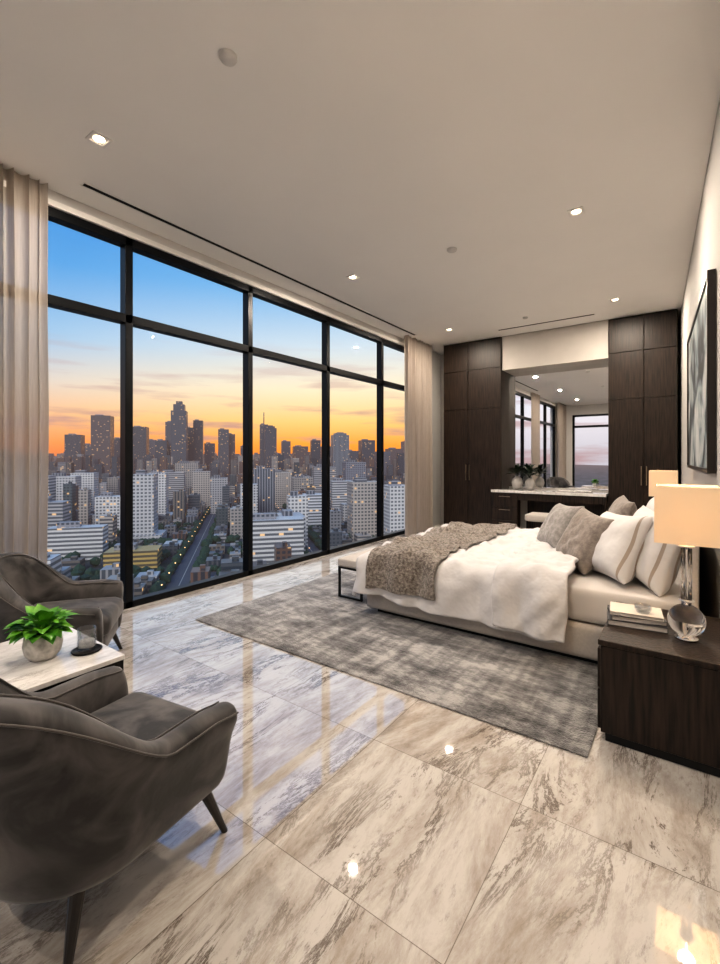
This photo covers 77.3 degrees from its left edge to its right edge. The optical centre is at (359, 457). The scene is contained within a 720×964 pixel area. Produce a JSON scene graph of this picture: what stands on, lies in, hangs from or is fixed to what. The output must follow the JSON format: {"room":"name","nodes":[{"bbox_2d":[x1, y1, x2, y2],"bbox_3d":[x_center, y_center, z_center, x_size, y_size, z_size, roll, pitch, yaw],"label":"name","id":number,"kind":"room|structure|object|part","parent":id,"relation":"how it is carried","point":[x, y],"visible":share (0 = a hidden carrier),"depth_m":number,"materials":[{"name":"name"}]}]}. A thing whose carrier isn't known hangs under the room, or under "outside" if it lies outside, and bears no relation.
{"room":"hotel room","nodes":[
{"label":"hotel room","id":0,"kind":"room"},
{"bbox_2d":[48,189,440,525],"bbox_3d":[-2.015,-0.410,4.810,0.200,3.719,12.688,0,0,36],"label":"wall","id":1,"kind":"structure","parent":0,"point":[436,358],"depth_m":6.43,"materials":[{"name":"paint"}]},
{"bbox_2d":[4,180,403,345],"bbox_3d":[-1.780,-2.151,4.939,0.030,0.050,10.462,0,0,36],"label":"trim","id":2,"kind":"structure","parent":1,"relation":"attached to","point":[51,203],"depth_m":4.87,"materials":[{"name":"beige paint"}]},
{"bbox_2d":[48,206,404,609],"bbox_3d":[-1.831,-0.338,4.976,0.105,3.576,10.462,0,0,36],"label":"window","id":3,"kind":"structure","parent":1,"relation":"in","point":[125,318],"depth_m":5.15,"materials":[{"name":"black metal"}]},
{"bbox_2d":[0,0,719,354],"bbox_3d":[0.056,-2.344,3.313,5.411,0.150,13.088,0,0,36],"label":"ceiling","id":4,"kind":"structure","parent":0,"point":[370,140],"depth_m":3.18,"materials":[{"name":"paint"}]},
{"bbox_2d":[0,164,48,563],"bbox_3d":[-2.872,-0.414,3.323,0.105,3.703,0.997,0,0,36],"label":"curtain","id":5,"kind":"object","parent":4,"relation":"hanging from","point":[24,375],"visible":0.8,"depth_m":3.60,"materials":[{"name":"fabric"}]},
{"bbox_2d":[85,130,112,148],"bbox_3d":[-1.856,-2.265,3.201,0.130,0.008,0.130,0,0,36],"label":"recessed light","id":6,"kind":"object","parent":4,"relation":"in","point":[97,138],"visible":1,"depth_m":3.19,"materials":[{"name":"beige plastic"}]},
{"bbox_2d":[219,48,236,66],"bbox_3d":[-0.744,-2.255,2.541,0.100,0.027,0.100,0,0,36],"label":"smoke detector","id":7,"kind":"object","parent":4,"relation":"attached to","point":[228,57],"visible":1,"depth_m":2.52,"materials":[{"name":"paint"}]},
{"bbox_2d":[80,182,416,335],"bbox_3d":[-0.634,-2.265,6.012,0.075,0.008,5.664,0,0,36],"label":"ceiling vent","id":8,"kind":"object","parent":4,"relation":"in","point":[86,185],"visible":1,"depth_m":4.80,"materials":[{"name":"black metal"}]},
{"bbox_2d":[346,274,359,279],"bbox_3d":[-0.090,-2.265,5.646,0.130,0.008,0.130,0,0,36],"label":"recessed light","id":9,"kind":"object","parent":4,"relation":"in","point":[353,275],"visible":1,"depth_m":5.64,"materials":[{"name":"beige"}]},
{"bbox_2d":[404,335,432,535],"bbox_3d":[1.156,-0.414,8.730,0.136,3.703,1.048,0,0,36],"label":"curtain","id":10,"kind":"object","parent":4,"relation":"hanging from","point":[417,354],"visible":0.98,"depth_m":8.66,"materials":[{"name":"fabric"}]},
{"bbox_2d":[447,247,456,252],"bbox_3d":[0.999,-2.255,4.886,0.110,0.027,0.110,0,0,36],"label":"smoke detector","id":11,"kind":"object","parent":4,"relation":"attached to","point":[450,249],"visible":1,"depth_m":4.86,"materials":[{"name":"paint"}]},
{"bbox_2d":[498,314,594,330],"bbox_3d":[3.080,-2.265,7.546,1.546,0.008,0.060,0,0,36],"label":"ceiling vent","id":12,"kind":"object","parent":4,"relation":"in","point":[591,314],"visible":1,"depth_m":7.52,"materials":[{"name":"black metal"}]},
{"bbox_2d":[502,320,607,373],"bbox_3d":[3.482,-1.952,8.061,1.749,0.628,0.421,0,0,36],"label":"soffit panel","id":13,"kind":"object","parent":4,"relation":"attached to","point":[587,343],"visible":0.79,"depth_m":7.88,"materials":[{"name":"beige paint"}]},
{"bbox_2d":[567,206,584,217],"bbox_3d":[1.991,-2.265,4.143,0.130,0.008,0.130,0,0,36],"label":"recessed light","id":14,"kind":"object","parent":4,"relation":"in","point":[575,211],"visible":1,"depth_m":4.14,"materials":[{"name":"beige"}]},
{"bbox_2d":[609,297,620,301],"bbox_3d":[3.655,-2.265,6.447,0.130,0.008,0.130,0,0,36],"label":"recessed light","id":15,"kind":"object","parent":4,"relation":"in","point":[614,299],"visible":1,"depth_m":6.43,"materials":[{"name":"beige"}]},
{"bbox_2d":[0,524,719,963],"bbox_3d":[0.056,1.525,3.313,5.411,0.150,13.088,0,0,36],"label":"floor","id":16,"kind":"structure","parent":0,"point":[367,822],"depth_m":1.71,"materials":[{"name":"stone"}]},
{"bbox_2d":[0,552,123,648],"bbox_3d":[-2.083,1.050,3.021,0.817,0.800,0.787,0,0,-17],"label":"armchair","id":17,"kind":"object","parent":16,"relation":"on","point":[25,580],"visible":0.59,"depth_m":3.12,"materials":[{"name":"grey fabric"}]},
{"bbox_2d":[34,597,123,635],"bbox_3d":[-1.979,1.085,3.053,0.600,0.160,0.500,0,0,-17],"label":"seat cushion","id":18,"kind":"object","parent":17,"relation":"on","point":[112,608],"depth_m":3.14,"materials":[{"name":"grey fabric"}]},
{"bbox_3d":[-1.989,1.220,3.050,0.560,0.120,0.500,0,0,-17],"label":"seat frame","id":19,"kind":"part","parent":17,"relation":"part of","materials":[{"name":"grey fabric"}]},
{"bbox_3d":[-1.849,1.357,3.388,0.047,0.185,0.111,0,0,29],"label":"leg","id":20,"kind":"part","parent":17,"relation":"part of","materials":[{"name":"black wood"}]},
{"bbox_2d":[0,627,124,691],"bbox_3d":[-1.497,1.189,2.137,0.644,0.522,0.435,0,0,36],"label":"side table","id":21,"kind":"object","parent":16,"relation":"on","point":[16,669],"visible":0.34,"depth_m":2.03,"materials":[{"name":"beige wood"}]},
{"bbox_2d":[3,604,76,661],"bbox_3d":[-1.484,0.807,2.100,0.286,0.239,0.305,0,0,36],"label":"potted plant","id":22,"kind":"object","parent":21,"relation":"on","point":[42,635],"visible":1,"depth_m":2.05,"materials":[{"name":"green plant"}]},
{"bbox_3d":[-1.475,0.867,2.094,0.158,0.120,0.158,0,0,36],"label":"pot","id":23,"kind":"part","parent":22,"relation":"part of","materials":[{"name":"concrete"}]},
{"bbox_3d":[-1.497,1.200,2.137,0.634,0.500,0.425,0,0,36],"label":"table frame","id":24,"kind":"part","parent":21,"relation":"part of","materials":[{"name":"black metal"}]},
{"bbox_2d":[71,643,101,655],"bbox_3d":[-1.315,0.923,2.166,0.132,0.008,0.132,0,0,36],"label":"tray","id":25,"kind":"object","parent":21,"relation":"on","point":[76,651],"visible":0.83,"depth_m":2.15,"materials":[{"name":"black metal"}]},
{"bbox_2d":[79,637,94,648],"bbox_3d":[-1.315,0.869,2.166,0.082,0.105,0.082,0,0,36],"label":"candle","id":26,"kind":"object","parent":25,"relation":"on","point":[86,643],"visible":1,"depth_m":2.15,"materials":[{"name":"wax"}]},
{"bbox_2d":[0,666,238,963],"bbox_3d":[-0.966,1.050,1.556,0.787,0.800,0.817,0,0,27],"label":"armchair","id":27,"kind":"object","parent":16,"relation":"on","point":[94,772],"visible":1,"depth_m":1.29,"materials":[{"name":"grey fabric"}]},
{"bbox_3d":[-0.826,1.357,1.306,0.046,0.185,0.100,0,0,-18],"label":"leg","id":28,"kind":"part","parent":27,"relation":"part of","materials":[{"name":"black wood"}]},
{"bbox_2d":[90,692,197,740],"bbox_3d":[-0.917,1.085,1.653,0.500,0.160,0.600,0,0,27],"label":"seat cushion","id":29,"kind":"object","parent":27,"relation":"on","point":[140,715],"depth_m":1.79,"materials":[{"name":"grey fabric"}]},
{"bbox_3d":[-0.565,1.357,1.725,0.111,0.185,0.047,0,0,-19],"label":"leg","id":30,"kind":"part","parent":27,"relation":"part of","materials":[{"name":"black wood"}]},
{"bbox_2d":[195,569,597,757],"bbox_3d":[0.645,1.443,4.252,3.173,0.012,2.849,0,0,36],"label":"area rug","id":31,"kind":"object","parent":16,"relation":"on","point":[549,698],"visible":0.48,"depth_m":3.21,"materials":[{"name":"grey carpet"}]},
{"bbox_2d":[338,545,381,601],"bbox_3d":[0.393,1.229,5.267,0.310,0.414,1.740,0,0,36],"label":"bench","id":32,"kind":"object","parent":31,"relation":"on","point":[348,562],"visible":0.25,"depth_m":4.62,"materials":[{"name":"beige fabric"}]},
{"bbox_3d":[0.393,1.278,5.267,0.300,0.316,1.700,0,0,36],"label":"bench frame","id":33,"kind":"part","parent":32,"relation":"part of","materials":[{"name":"black metal"}]},
{"bbox_2d":[338,545,381,568],"bbox_3d":[0.393,1.071,5.267,0.310,0.098,1.740,0,0,36],"label":"bench cushion","id":34,"kind":"object","parent":32,"relation":"on","point":[349,561],"depth_m":4.62,"materials":[{"name":"beige fabric"}]},
{"bbox_2d":[352,495,698,663],"bbox_3d":[1.608,0.883,4.310,2.590,1.106,2.389,0,0,36],"label":"bed","id":35,"kind":"object","parent":31,"relation":"on","point":[550,587],"visible":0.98,"depth_m":3.42,"materials":[{"name":"beige fabric"}]},
{"bbox_2d":[365,521,516,600],"bbox_3d":[0.995,0.958,4.754,0.705,0.415,2.326,0,0,36],"label":"throw blanket","id":36,"kind":"object","parent":35,"relation":"on","point":[411,567],"depth_m":3.97,"materials":[{"name":"fabric"}]},
{"bbox_2d":[352,524,554,642],"bbox_3d":[1.289,1.035,4.538,1.809,0.518,2.284,0,0,36],"label":"duvet","id":37,"kind":"object","parent":35,"relation":"on","point":[452,571],"depth_m":3.75,"materials":[{"name":"white fabric"}]},
{"bbox_2d":[537,503,584,547],"bbox_3d":[1.848,0.639,4.166,0.218,0.480,0.520,28,-2,2],"label":"pillow","id":38,"kind":"object","parent":35,"relation":"on","point":[556,522],"depth_m":4.05,"materials":[{"name":"grey fabric"}]},
{"bbox_2d":[556,507,613,574],"bbox_3d":[1.792,0.649,3.613,0.219,0.480,0.520,26,5,0],"label":"pillow","id":39,"kind":"object","parent":35,"relation":"on","point":[581,540],"depth_m":3.45,"materials":[{"name":"grey fabric"}]},
{"bbox_2d":[608,495,636,515],"bbox_3d":[2.378,0.601,4.142,0.222,0.500,0.600,21,10,20],"label":"pillow","id":40,"kind":"object","parent":35,"relation":"on","point":[621,506],"depth_m":3.94,"materials":[{"name":"beige fabric"}]},
{"bbox_2d":[592,511,652,584],"bbox_3d":[1.913,0.651,3.381,0.256,0.520,0.640,24,-2,4],"label":"pillow","id":41,"kind":"object","parent":35,"relation":"on","point":[621,545],"depth_m":3.15,"materials":[{"name":"fabric"}]},
{"bbox_3d":[1.627,1.030,4.298,2.374,0.270,1.941,0,0,36],"label":"mattress","id":42,"kind":"part","parent":35,"relation":"part of","materials":[{"name":"fabric"}]},
{"bbox_2d":[646,497,653,510],"bbox_3d":[2.662,0.610,4.060,0.238,0.520,0.660,15,9,25],"label":"pillow","id":43,"kind":"object","parent":35,"relation":"on","point":[650,504],"depth_m":4.08,"materials":[{"name":"white fabric"}]},
{"bbox_2d":[633,505,680,596],"bbox_3d":[2.086,0.640,3.230,0.271,0.540,0.660,16,6,9],"label":"pillow","id":44,"kind":"object","parent":35,"relation":"on","point":[656,566],"depth_m":3.00,"materials":[{"name":"fabric"}]},
{"bbox_3d":[2.629,0.880,3.574,0.073,1.100,2.041,0,0,36],"label":"headboard","id":45,"kind":"part","parent":35,"relation":"part of","materials":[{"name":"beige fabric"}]},
{"bbox_2d":[444,337,508,524],"bbox_3d":[2.357,-0.405,8.996,1.163,3.709,0.760,0,0,36],"label":"wardrobe","id":46,"kind":"object","parent":16,"relation":"on","point":[476,387],"visible":0.87,"depth_m":8.70,"materials":[{"name":"brown wood"}]},
{"bbox_3d":[1.898,-1.978,8.913,0.508,0.555,0.028,0,0,36],"label":"door panel","id":47,"kind":"part","parent":46,"relation":"part of","materials":[{"name":"brown wood"}]},
{"bbox_3d":[1.898,-1.319,8.913,0.508,0.746,0.028,0,0,36],"label":"door panel","id":48,"kind":"part","parent":46,"relation":"part of","materials":[{"name":"brown wood"}]},
{"bbox_3d":[1.898,0.214,8.913,0.508,2.304,0.028,0,0,36],"label":"door panel","id":49,"kind":"part","parent":46,"relation":"part of","materials":[{"name":"brown wood"}]},
{"bbox_3d":[2.370,-1.978,8.573,0.639,0.555,0.028,0,0,36],"label":"door panel","id":50,"kind":"part","parent":46,"relation":"part of","materials":[{"name":"brown wood"}]},
{"bbox_3d":[2.370,-1.319,8.573,0.639,0.746,0.028,0,0,36],"label":"door panel","id":51,"kind":"part","parent":46,"relation":"part of","materials":[{"name":"brown wood"}]},
{"bbox_3d":[2.370,0.214,8.573,0.639,2.304,0.028,0,0,36],"label":"door panel","id":52,"kind":"part","parent":46,"relation":"part of","materials":[{"name":"brown wood"}]},
{"bbox_2d":[525,512,548,528],"bbox_3d":[3.038,1.185,7.500,0.480,0.530,0.400,0,0,36],"label":"vanity stool","id":53,"kind":"object","parent":16,"relation":"on","point":[533,516],"visible":0.53,"depth_m":7.41,"materials":[{"name":"beige fabric"}]},
{"bbox_3d":[3.038,0.985,7.500,0.480,0.130,0.400,0,0,36],"label":"seat","id":54,"kind":"part","parent":53,"relation":"part of","materials":[{"name":"beige fabric"}]},
{"bbox_2d":[491,488,607,528],"bbox_3d":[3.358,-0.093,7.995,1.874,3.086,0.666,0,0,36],"label":"vanity desk","id":55,"kind":"object","parent":16,"relation":"on","point":[505,502],"visible":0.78,"depth_m":8.03,"materials":[{"name":"brown wood"}]},
{"bbox_3d":[2.614,0.765,8.151,0.465,0.230,0.020,0,0,36],"label":"drawer","id":56,"kind":"part","parent":55,"relation":"part of","materials":[{"name":"brown wood"}]},
{"bbox_3d":[2.614,1.005,8.151,0.465,0.230,0.020,0,0,36],"label":"drawer","id":57,"kind":"part","parent":55,"relation":"part of","materials":[{"name":"brown wood"}]},
{"bbox_3d":[2.614,1.245,8.151,0.465,0.230,0.020,0,0,36],"label":"drawer","id":58,"kind":"part","parent":55,"relation":"part of","materials":[{"name":"brown wood"}]},
{"bbox_2d":[491,488,607,496],"bbox_3d":[3.356,0.603,7.992,1.874,0.045,0.647,0,0,36],"label":"countertop","id":59,"kind":"structure","parent":55,"relation":"on","point":[507,490],"depth_m":7.79,"materials":[{"name":"white stone"}]},
{"bbox_2d":[505,464,524,489],"bbox_3d":[2.887,0.338,8.317,0.423,0.483,0.459,0,0,36],"label":"branches","id":60,"kind":"object","parent":59,"relation":"on","point":[517,482],"visible":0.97,"depth_m":8.24,"materials":[{"name":"white ceramic"}]},
{"bbox_2d":[512,475,522,489],"bbox_3d":[2.899,0.451,8.298,0.202,0.256,0.202,0,0,36],"label":"vase","id":61,"kind":"object","parent":59,"relation":"on","point":[517,482],"depth_m":8.23,"materials":[{"name":"ceramic"}]},
{"bbox_2d":[520,465,539,489],"bbox_3d":[3.083,0.342,8.151,0.421,0.474,0.412,0,0,36],"label":"branches","id":62,"kind":"object","parent":59,"relation":"on","point":[529,483],"visible":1,"depth_m":8.12,"materials":[{"name":"white ceramic"}]},
{"bbox_2d":[525,478,534,489],"bbox_3d":[3.081,0.470,8.167,0.172,0.218,0.172,0,0,36],"label":"vase","id":63,"kind":"object","parent":59,"relation":"on","point":[529,483],"depth_m":8.11,"materials":[{"name":"ceramic"}]},
{"bbox_2d":[559,489,592,491],"bbox_3d":[3.707,0.564,7.733,0.500,0.030,0.240,0,0,36],"label":"decorative tray","id":64,"kind":"object","parent":59,"relation":"on","point":[565,490],"visible":1,"depth_m":7.64,"materials":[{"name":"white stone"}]},
{"bbox_3d":[3.368,0.690,7.624,1.355,0.120,0.025,0,0,36],"label":"apron drawer","id":65,"kind":"part","parent":55,"relation":"part of","materials":[{"name":"brown wood"}]},
{"bbox_3d":[3.723,1.048,8.082,1.385,0.805,0.030,0,0,36],"label":"rail","id":66,"kind":"part","parent":55,"relation":"part of","materials":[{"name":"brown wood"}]},
{"bbox_2d":[608,309,677,509],"bbox_3d":[4.629,-0.405,7.355,0.928,3.709,0.760,0,0,36],"label":"wardrobe","id":67,"kind":"object","parent":16,"relation":"on","point":[642,349],"visible":0.84,"depth_m":7.08,"materials":[{"name":"brown wood"}]},
{"bbox_3d":[4.257,-1.978,7.209,0.488,0.555,0.028,0,0,36],"label":"door panel","id":68,"kind":"part","parent":67,"relation":"part of","materials":[{"name":"brown wood"}]},
{"bbox_3d":[4.257,-1.319,7.209,0.488,0.746,0.028,0,0,36],"label":"door panel","id":69,"kind":"part","parent":67,"relation":"part of","materials":[{"name":"brown wood"}]},
{"bbox_3d":[4.257,0.214,7.209,0.488,2.304,0.028,0,0,36],"label":"door panel","id":70,"kind":"part","parent":67,"relation":"part of","materials":[{"name":"brown wood"}]},
{"bbox_3d":[4.633,-1.978,6.938,0.424,0.555,0.028,0,0,36],"label":"door panel","id":71,"kind":"part","parent":67,"relation":"part of","materials":[{"name":"brown wood"}]},
{"bbox_3d":[4.633,-1.319,6.938,0.424,0.746,0.028,0,0,36],"label":"door panel","id":72,"kind":"part","parent":67,"relation":"part of","materials":[{"name":"brown wood"}]},
{"bbox_3d":[4.633,0.214,6.938,0.424,2.304,0.028,0,0,36],"label":"door panel","id":73,"kind":"part","parent":67,"relation":"part of","materials":[{"name":"brown wood"}]},
{"bbox_2d":[598,602,719,776],"bbox_3d":[1.657,1.189,2.452,0.548,0.522,0.754,0,0,36],"label":"nightstand","id":74,"kind":"object","parent":16,"relation":"on","point":[659,693],"visible":0.8,"depth_m":2.17,"materials":[{"name":"brown wood"}]},
{"bbox_3d":[1.441,1.080,2.608,0.016,0.200,0.714,0,0,36],"label":"drawer","id":75,"kind":"part","parent":74,"relation":"part of","materials":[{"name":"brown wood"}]},
{"bbox_3d":[1.441,1.290,2.608,0.016,0.200,0.714,0,0,36],"label":"drawer","id":76,"kind":"part","parent":74,"relation":"part of","materials":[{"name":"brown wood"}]},
{"bbox_2d":[607,601,667,633],"bbox_3d":[1.550,0.889,2.530,0.280,0.075,0.218,0,0,28],"label":"books","id":77,"kind":"object","parent":74,"relation":"on","point":[639,617],"visible":1,"depth_m":2.47,"materials":[{"name":"beige paper"}]},
{"bbox_2d":[654,484,719,642],"bbox_3d":[1.673,0.534,2.306,0.267,0.785,0.267,0,0,36],"label":"table lamp","id":78,"kind":"object","parent":74,"relation":"on","point":[686,516],"visible":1,"depth_m":2.23,"materials":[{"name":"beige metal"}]},
{"bbox_3d":[1.652,0.590,2.303,0.018,0.265,0.018,0,0,36],"label":"crystal rod","id":79,"kind":"part","parent":78,"relation":"part of","materials":[{"name":"clear glass"}]},
{"bbox_3d":[1.673,0.534,2.306,0.008,0.375,0.008,0,0,36],"label":"lamp stem","id":80,"kind":"part","parent":78,"relation":"part of","materials":[{"name":"silver metal"}]},
{"bbox_3d":[1.673,0.284,2.306,0.267,0.285,0.267,0,0,36],"label":"lamp shade","id":81,"kind":"part","parent":78,"relation":"part of","materials":[{"name":"fabric"}]},
{"bbox_3d":[1.676,0.590,2.286,0.018,0.265,0.018,0,0,36],"label":"crystal rod","id":82,"kind":"part","parent":78,"relation":"part of","materials":[{"name":"clear glass"}]},
{"bbox_3d":[3.333,1.189,4.989,0.526,0.522,0.768,0,0,36],"label":"nightstand","id":83,"kind":"object","parent":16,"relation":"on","visible":0},
{"bbox_2d":[649,470,677,495],"bbox_3d":[3.407,0.534,5.051,0.267,0.785,0.267,0,0,36],"label":"table lamp","id":84,"kind":"object","parent":83,"relation":"on","point":[655,476],"visible":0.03,"depth_m":4.96,"materials":[{"name":"beige fabric"}]},
{"bbox_2d":[509,486,607,528],"bbox_3d":[3.688,-0.409,8.345,1.747,3.717,0.274,0,0,36],"label":"wall","id":85,"kind":"structure","parent":0,"point":[523,504],"depth_m":8.57,"materials":[{"name":"paint"}]},
{"bbox_2d":[509,363,607,489],"bbox_3d":[3.600,-0.543,8.224,1.749,2.188,0.010,0,0,36],"label":"vanity mirror","id":86,"kind":"object","parent":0,"point":[558,417],"depth_m":8.17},
{"bbox_2d":[441,320,678,523],"bbox_3d":[3.490,-0.410,8.782,4.475,3.719,0.200,0,0,36],"label":"wall","id":87,"kind":"structure","parent":0,"point":[442,356],"depth_m":9.87,"materials":[{"name":"paint"}]},
{"bbox_2d":[679,98,719,617],"bbox_3d":[1.852,-0.410,2.022,0.201,3.719,13.288,0,0,33],"label":"wall","id":88,"kind":"structure","parent":0,"point":[705,255],"depth_m":3.61,"materials":[{"name":"beige paint"}]},
{"bbox_2d":[687,269,715,472],"bbox_3d":[2.926,-0.573,3.895,0.047,1.348,2.204,0,0,33],"label":"wall art","id":89,"kind":"object","parent":88,"relation":"attached to","point":[701,342],"visible":1,"depth_m":3.34,"materials":[{"name":"black wood"}]},
{"label":"outside","id":90,"kind":"structure","parent":0,"visible":0},
{"bbox_2d":[47,401,404,596],"bbox_3d":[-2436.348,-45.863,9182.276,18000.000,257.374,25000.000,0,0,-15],"label":"city skyline","id":91,"kind":"object","parent":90,"point":[188,502],"visible":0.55,"depth_m":502.18,"materials":[{"name":"grey concrete"}]}
]}

